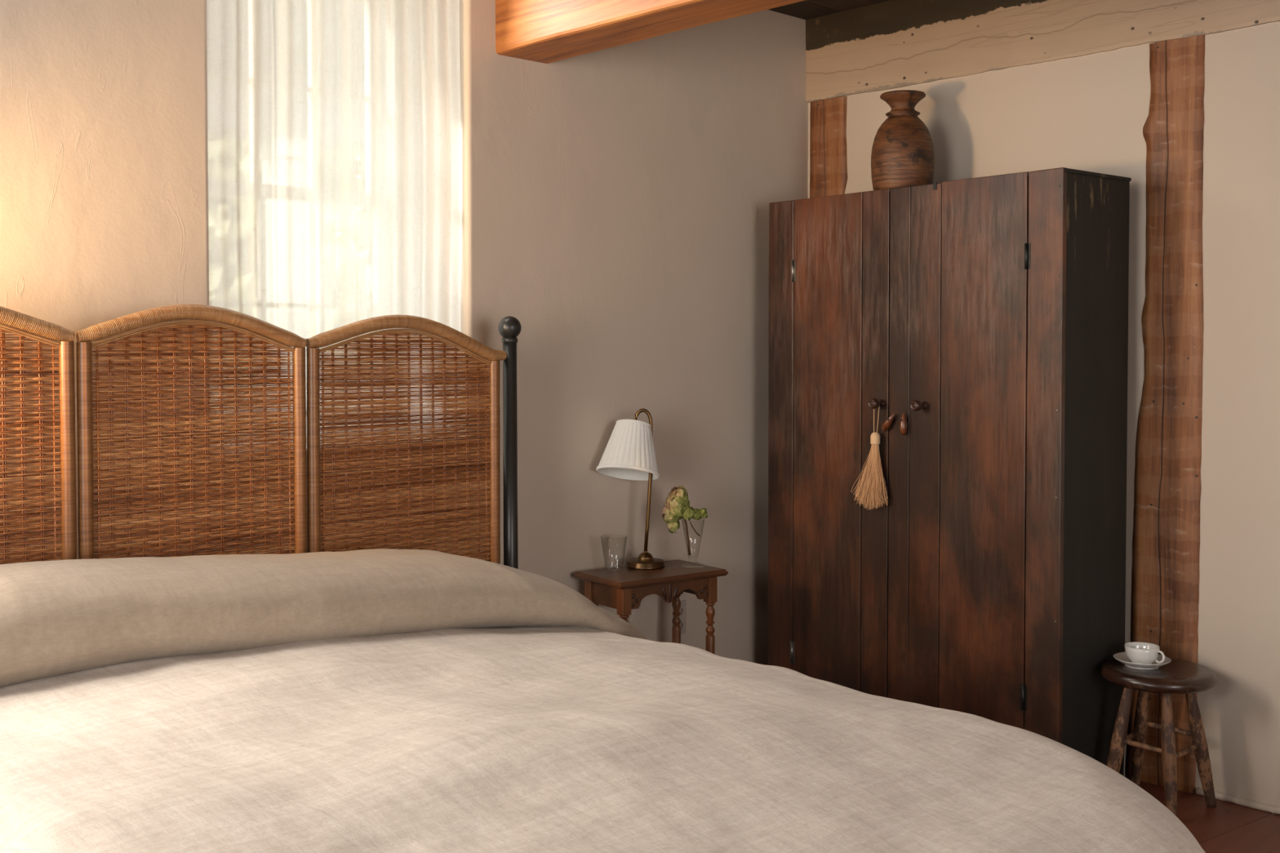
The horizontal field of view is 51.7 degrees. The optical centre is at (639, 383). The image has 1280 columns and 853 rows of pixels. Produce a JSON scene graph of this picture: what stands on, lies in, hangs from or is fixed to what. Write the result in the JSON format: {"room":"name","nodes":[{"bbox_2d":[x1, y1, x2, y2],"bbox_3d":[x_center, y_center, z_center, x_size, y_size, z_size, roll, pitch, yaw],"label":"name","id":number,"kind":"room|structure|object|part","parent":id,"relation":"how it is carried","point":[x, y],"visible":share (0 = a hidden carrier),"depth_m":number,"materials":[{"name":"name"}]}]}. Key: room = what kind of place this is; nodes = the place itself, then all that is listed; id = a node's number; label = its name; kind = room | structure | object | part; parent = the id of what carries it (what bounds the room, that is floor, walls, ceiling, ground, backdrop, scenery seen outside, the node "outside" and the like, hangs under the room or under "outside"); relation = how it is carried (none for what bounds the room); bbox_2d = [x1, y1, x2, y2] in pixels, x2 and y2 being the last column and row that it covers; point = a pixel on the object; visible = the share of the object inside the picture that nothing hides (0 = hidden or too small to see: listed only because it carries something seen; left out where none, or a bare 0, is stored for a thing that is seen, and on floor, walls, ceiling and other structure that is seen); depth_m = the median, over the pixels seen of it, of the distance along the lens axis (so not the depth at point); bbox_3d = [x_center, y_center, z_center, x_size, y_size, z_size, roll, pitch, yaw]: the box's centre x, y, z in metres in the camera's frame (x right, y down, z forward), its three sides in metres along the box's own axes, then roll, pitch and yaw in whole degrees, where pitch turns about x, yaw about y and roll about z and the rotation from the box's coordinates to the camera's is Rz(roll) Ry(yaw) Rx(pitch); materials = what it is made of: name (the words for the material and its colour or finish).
{"room":"bedroom","nodes":[
{"label":"bedroom","id":0,"kind":"room"},
{"bbox_2d":[0,0,808,665],"bbox_3d":[-1.686,-0.046,3.656,6.394,2.895,0.450,-1,2,-44],"label":"wall","id":1,"kind":"structure","parent":0,"point":[615,200],"depth_m":4.71,"materials":[{"name":"paint"}]},
{"bbox_2d":[206,0,462,445],"bbox_3d":[-0.923,-0.594,4.106,0.906,1.537,0.035,-1,2,-44],"label":"sheer curtain","id":2,"kind":"object","parent":1,"relation":"hanging from","point":[335,153],"visible":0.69,"depth_m":4.08,"materials":[{"name":"fabric"}]},
{"bbox_2d":[671,600,686,634],"bbox_3d":[0.153,0.908,5.115,0.074,0.132,0.008,-1,2,-44],"label":"wall outlet","id":3,"kind":"object","parent":1,"relation":"attached to","point":[682,610],"visible":0.47,"depth_m":5.13,"materials":[{"name":"beige plastic"}]},
{"bbox_2d":[679,606,683,615],"bbox_3d":[0.154,0.880,5.113,0.033,0.033,0.004,-1,2,-44],"label":"socket","id":4,"kind":"object","parent":3,"relation":"attached to","point":[681,611],"depth_m":5.12,"materials":[{"name":"beige plastic"}]},
{"bbox_2d":[768,0,890,19],"bbox_3d":[0.478,-1.470,1.268,6.694,0.100,6.837,-1,2,-44],"label":"ceiling","id":5,"kind":"structure","parent":0,"point":[806,9],"depth_m":5.37,"materials":[{"name":"brown wood"}]},
{"bbox_2d":[495,0,804,63],"bbox_3d":[1.709,-1.251,2.314,0.245,0.393,6.247,-1,2,-44],"label":"ceiling beam","id":6,"kind":"structure","parent":5,"relation":"attached to","point":[541,31],"depth_m":4.17,"materials":[{"name":"brown wood"}]},
{"bbox_2d":[805,0,1279,102],"bbox_3d":[2.870,-1.302,3.382,0.120,0.349,6.197,-1,2,-44],"label":"beam","id":7,"kind":"structure","parent":5,"relation":"attached to","point":[891,44],"depth_m":4.98,"materials":[{"name":"paint"}]},
{"bbox_2d":[808,21,1279,806],"bbox_3d":[2.945,-0.035,3.425,0.200,2.885,6.307,-1,2,-44],"label":"wall","id":8,"kind":"structure","parent":0,"point":[1089,113],"depth_m":4.36,"materials":[{"name":"paint"}]},
{"bbox_2d":[809,96,847,198],"bbox_3d":[0.816,0.080,5.576,0.088,2.540,0.198,-1,2,-44],"label":"timber post","id":9,"kind":"object","parent":8,"relation":"attached to","point":[828,117],"visible":0.2,"depth_m":5.51,"materials":[{"name":"brown wood"}]},
{"bbox_2d":[1125,35,1204,793],"bbox_3d":[1.817,0.108,4.523,0.088,2.540,0.254,-1,2,-44],"label":"timber post","id":10,"kind":"object","parent":8,"relation":"attached to","point":[1165,600],"visible":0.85,"depth_m":4.47,"materials":[{"name":"brown wood"}]},
{"bbox_2d":[1195,786,1279,814],"bbox_3d":[3.425,1.413,2.812,0.026,0.031,4.501,-1,2,-44],"label":"baseboard","id":11,"kind":"structure","parent":8,"relation":"attached to","point":[1249,803],"depth_m":4.32,"materials":[{"name":"paint"}]},
{"bbox_2d":[1124,776,1279,852],"bbox_3d":[0.564,1.482,1.257,6.334,0.030,6.227,-1,2,-44],"label":"floor","id":12,"kind":"structure","parent":0,"point":[1228,827],"depth_m":4.16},
{"bbox_2d":[0,304,521,568],"bbox_3d":[-0.464,0.610,2.797,2.183,1.630,2.168,-1,2,-44],"label":"headboard","id":13,"kind":"object","parent":12,"relation":"on","point":[36,382],"visible":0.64,"depth_m":3.64,"materials":[{"name":"brown wicker"}]},
{"bbox_3d":[-1.668,0.318,3.088,0.630,0.964,0.010,-1,2,-44],"label":"rattan panel","id":14,"kind":"part","parent":13,"relation":"part of","materials":[{"name":"brown wicker"}]},
{"bbox_3d":[-1.184,0.311,3.547,0.584,0.952,0.010,-1,2,-44],"label":"rattan panel","id":15,"kind":"part","parent":13,"relation":"part of","materials":[{"name":"brown wicker"}]},
{"bbox_2d":[0,548,648,686],"bbox_3d":[-0.883,0.639,3.350,2.471,0.482,0.651,-1,2,-44],"label":"bolster pillow","id":16,"kind":"object","parent":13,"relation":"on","point":[58,617],"visible":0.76,"depth_m":3.07,"materials":[{"name":"fabric"}]},
{"bbox_3d":[-0.701,0.308,4.007,0.630,0.934,0.010,-1,2,-44],"label":"rattan panel","id":17,"kind":"part","parent":13,"relation":"part of","materials":[{"name":"brown wicker"}]},
{"bbox_3d":[-0.418,0.618,4.284,0.051,1.535,0.049,-1,2,-44],"label":"headboard post","id":18,"kind":"part","parent":13,"relation":"part of","materials":[{"name":"black metal"}]},
{"bbox_2d":[0,626,1205,852],"bbox_3d":[-0.266,0.973,2.575,2.088,0.740,2.469,-1,2,-44],"label":"duvet","id":19,"kind":"object","parent":13,"relation":"on","point":[543,739],"visible":0.87,"depth_m":2.32,"materials":[{"name":"fabric"}]},
{"bbox_2d":[573,559,728,653],"bbox_3d":[0.041,1.021,4.735,0.475,0.705,0.290,-1,2,-36],"label":"nightstand","id":20,"kind":"object","parent":12,"relation":"on","point":[624,590],"visible":0.6,"depth_m":4.66,"materials":[{"name":"brown wood"}]},
{"bbox_3d":[-0.172,1.034,4.701,0.036,0.681,0.036,-1,2,-36],"label":"leg","id":21,"kind":"part","parent":20,"relation":"part of","materials":[{"name":"brown wood"}]},
{"bbox_2d":[600,536,626,571],"bbox_3d":[-0.093,0.606,4.724,0.095,0.123,0.095,-1,2,-44],"label":"drinking glass","id":22,"kind":"object","parent":20,"relation":"on","point":[601,536],"visible":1,"depth_m":4.72,"materials":[{"name":"clear glass"}]},
{"bbox_3d":[-0.055,1.038,4.542,0.036,0.681,0.036,-1,2,-36],"label":"leg","id":23,"kind":"part","parent":20,"relation":"part of","materials":[{"name":"brown wood"}]},
{"bbox_2d":[595,408,664,624],"bbox_3d":[-0.030,0.555,4.767,0.260,0.928,0.227,-1,2,-44],"label":"table lamp","id":24,"kind":"object","parent":20,"relation":"on","point":[628,454],"visible":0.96,"depth_m":4.72,"materials":[{"name":"white fabric"}]},
{"bbox_3d":[-0.043,0.243,4.745,0.218,0.227,0.222,-1,2,-44],"label":"lamp shade","id":25,"kind":"part","parent":24,"relation":"part of","materials":[{"name":"white fabric"}]},
{"bbox_3d":[-0.043,0.320,4.747,0.222,0.077,0.227,-1,2,-44],"label":"shade trim","id":26,"kind":"part","parent":24,"relation":"part of","materials":[{"name":"white fabric"}]},
{"bbox_3d":[-0.032,0.836,4.875,0.110,0.361,0.039,-1,2,-44],"label":"cord","id":27,"kind":"part","parent":24,"relation":"part of","materials":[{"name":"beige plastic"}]},
{"bbox_3d":[-0.024,0.150,4.791,0.125,0.048,0.128,-1,2,-44],"label":"shade trim","id":28,"kind":"part","parent":24,"relation":"part of","materials":[{"name":"white fabric"}]},
{"bbox_3d":[0.010,0.351,4.797,0.072,0.522,0.013,0,2,0],"label":"stem","id":29,"kind":"part","parent":24,"relation":"part of","materials":[{"name":"gold metal"}]},
{"bbox_3d":[0.136,1.027,4.928,0.036,0.681,0.036,-1,2,-36],"label":"leg","id":30,"kind":"part","parent":20,"relation":"part of","materials":[{"name":"brown wood"}]},
{"bbox_2d":[681,519,704,567],"bbox_3d":[0.194,0.579,4.817,0.091,0.172,0.091,-1,2,-44],"label":"glass vase","id":31,"kind":"object","parent":20,"relation":"on","point":[682,519],"visible":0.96,"depth_m":4.81,"materials":[{"name":"clear glass"}]},
{"bbox_2d":[661,485,707,555],"bbox_3d":[0.161,0.498,4.794,0.165,0.256,0.088,0,2,13],"label":"stem","id":32,"kind":"object","parent":31,"relation":"in","point":[673,508],"visible":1,"depth_m":4.78,"materials":[{"name":"green plant"}]},
{"bbox_3d":[0.193,0.543,4.810,0.085,0.166,0.016,0,2,0],"label":"stem","id":33,"kind":"part","parent":32,"relation":"part of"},
{"bbox_3d":[0.254,1.032,4.769,0.036,0.681,0.036,-1,2,-36],"label":"leg","id":34,"kind":"part","parent":20,"relation":"part of","materials":[{"name":"brown wood"}]},
{"bbox_2d":[768,167,1131,776],"bbox_3d":[1.059,0.331,4.851,0.464,2.077,1.327,-1,2,-39],"label":"wardrobe","id":35,"kind":"object","parent":12,"relation":"on","point":[985,319],"visible":0.91,"depth_m":4.54,"materials":[{"name":"red wood"}]},
{"bbox_3d":[0.756,0.304,4.973,0.022,2.025,0.472,-1,2,-39],"label":"door","id":36,"kind":"part","parent":35,"relation":"part of","materials":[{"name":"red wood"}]},
{"bbox_2d":[850,405,888,510],"bbox_3d":[0.837,0.258,4.806,0.053,0.402,0.174,-1,2,-39],"label":"tassel","id":37,"kind":"object","parent":35,"relation":"hanging from","point":[873,487],"visible":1,"depth_m":4.78,"materials":[{"name":"fabric"}]},
{"bbox_3d":[0.856,0.123,4.785,0.010,0.132,0.028,-1,2,-39],"label":"hanging cord","id":38,"kind":"part","parent":37,"relation":"part of","materials":[{"name":"fabric"}]},
{"bbox_3d":[0.856,0.072,4.776,0.064,0.039,0.039,-1,2,-39],"label":"knob","id":39,"kind":"part","parent":35,"relation":"part of","materials":[{"name":"brown wood"}]},
{"bbox_2d":[871,89,934,190],"bbox_3d":[0.986,-0.898,4.958,0.236,0.377,0.234,-1,2,-44],"label":"urn","id":40,"kind":"object","parent":35,"relation":"on","point":[902,155],"visible":0.83,"depth_m":4.87,"materials":[{"name":"brown wood"}]},
{"bbox_3d":[0.978,0.077,4.628,0.064,0.039,0.039,-1,2,-39],"label":"knob","id":41,"kind":"part","parent":35,"relation":"part of","materials":[{"name":"brown wood"}]},
{"bbox_3d":[1.091,0.314,4.565,0.022,2.027,0.575,-1,2,-39],"label":"door","id":42,"kind":"part","parent":35,"relation":"part of","materials":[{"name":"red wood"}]},
{"bbox_3d":[1.085,-0.700,4.845,0.397,0.012,1.327,-1,2,-39],"label":"panel","id":43,"kind":"part","parent":35,"relation":"part of","materials":[{"name":"brown wood"}]},
{"bbox_3d":[1.495,0.351,4.370,0.395,2.063,0.022,-1,2,-39],"label":"panel","id":44,"kind":"part","parent":35,"relation":"part of","materials":[{"name":"black wood"}]},
{"bbox_2d":[1100,657,1217,817],"bbox_3d":[1.686,1.156,4.305,0.355,0.463,0.355,-1,2,-44],"label":"stool","id":45,"kind":"object","parent":12,"relation":"on","point":[1188,678],"visible":0.92,"depth_m":4.28,"materials":[{"name":"brown wood"}]},
{"bbox_3d":[1.556,1.175,4.302,0.103,0.425,0.045,0,2,6],"label":"leg","id":46,"kind":"part","parent":45,"relation":"part of","materials":[{"name":"brown wood"}]},
{"bbox_3d":[1.682,1.171,4.443,0.044,0.425,0.108,0,2,-3],"label":"leg","id":47,"kind":"part","parent":45,"relation":"part of","materials":[{"name":"brown wood"}]},
{"bbox_2d":[1112,651,1171,670],"bbox_3d":[1.646,0.912,4.330,0.179,0.027,0.179,-1,2,-44],"label":"saucer","id":48,"kind":"object","parent":45,"relation":"on","point":[1122,657],"visible":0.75,"depth_m":4.30,"materials":[{"name":"white ceramic"}]},
{"bbox_2d":[1124,641,1164,664],"bbox_3d":[1.647,0.889,4.329,0.111,0.060,0.109,0,2,2],"label":"teacup","id":49,"kind":"object","parent":48,"relation":"on","point":[1138,652],"visible":0.94,"depth_m":4.29,"materials":[{"name":"white ceramic"}]},
{"bbox_3d":[1.688,0.887,4.285,0.009,0.043,0.034,-1,2,-44],"label":"handle","id":50,"kind":"part","parent":49,"relation":"part of","materials":[{"name":"white ceramic"}]},
{"bbox_3d":[1.686,0.949,4.300,0.355,0.048,0.355,-1,2,-44],"label":"seat","id":51,"kind":"part","parent":45,"relation":"part of","materials":[{"name":"brown wood"}]},
{"bbox_3d":[1.681,1.178,4.194,0.044,0.424,0.093,0,2,-3],"label":"leg","id":52,"kind":"part","parent":45,"relation":"part of","materials":[{"name":"brown wood"}]},
{"bbox_3d":[1.830,1.175,4.314,0.111,0.425,0.044,0,2,4],"label":"leg","id":53,"kind":"part","parent":45,"relation":"part of","materials":[{"name":"brown wood"}]}
]}

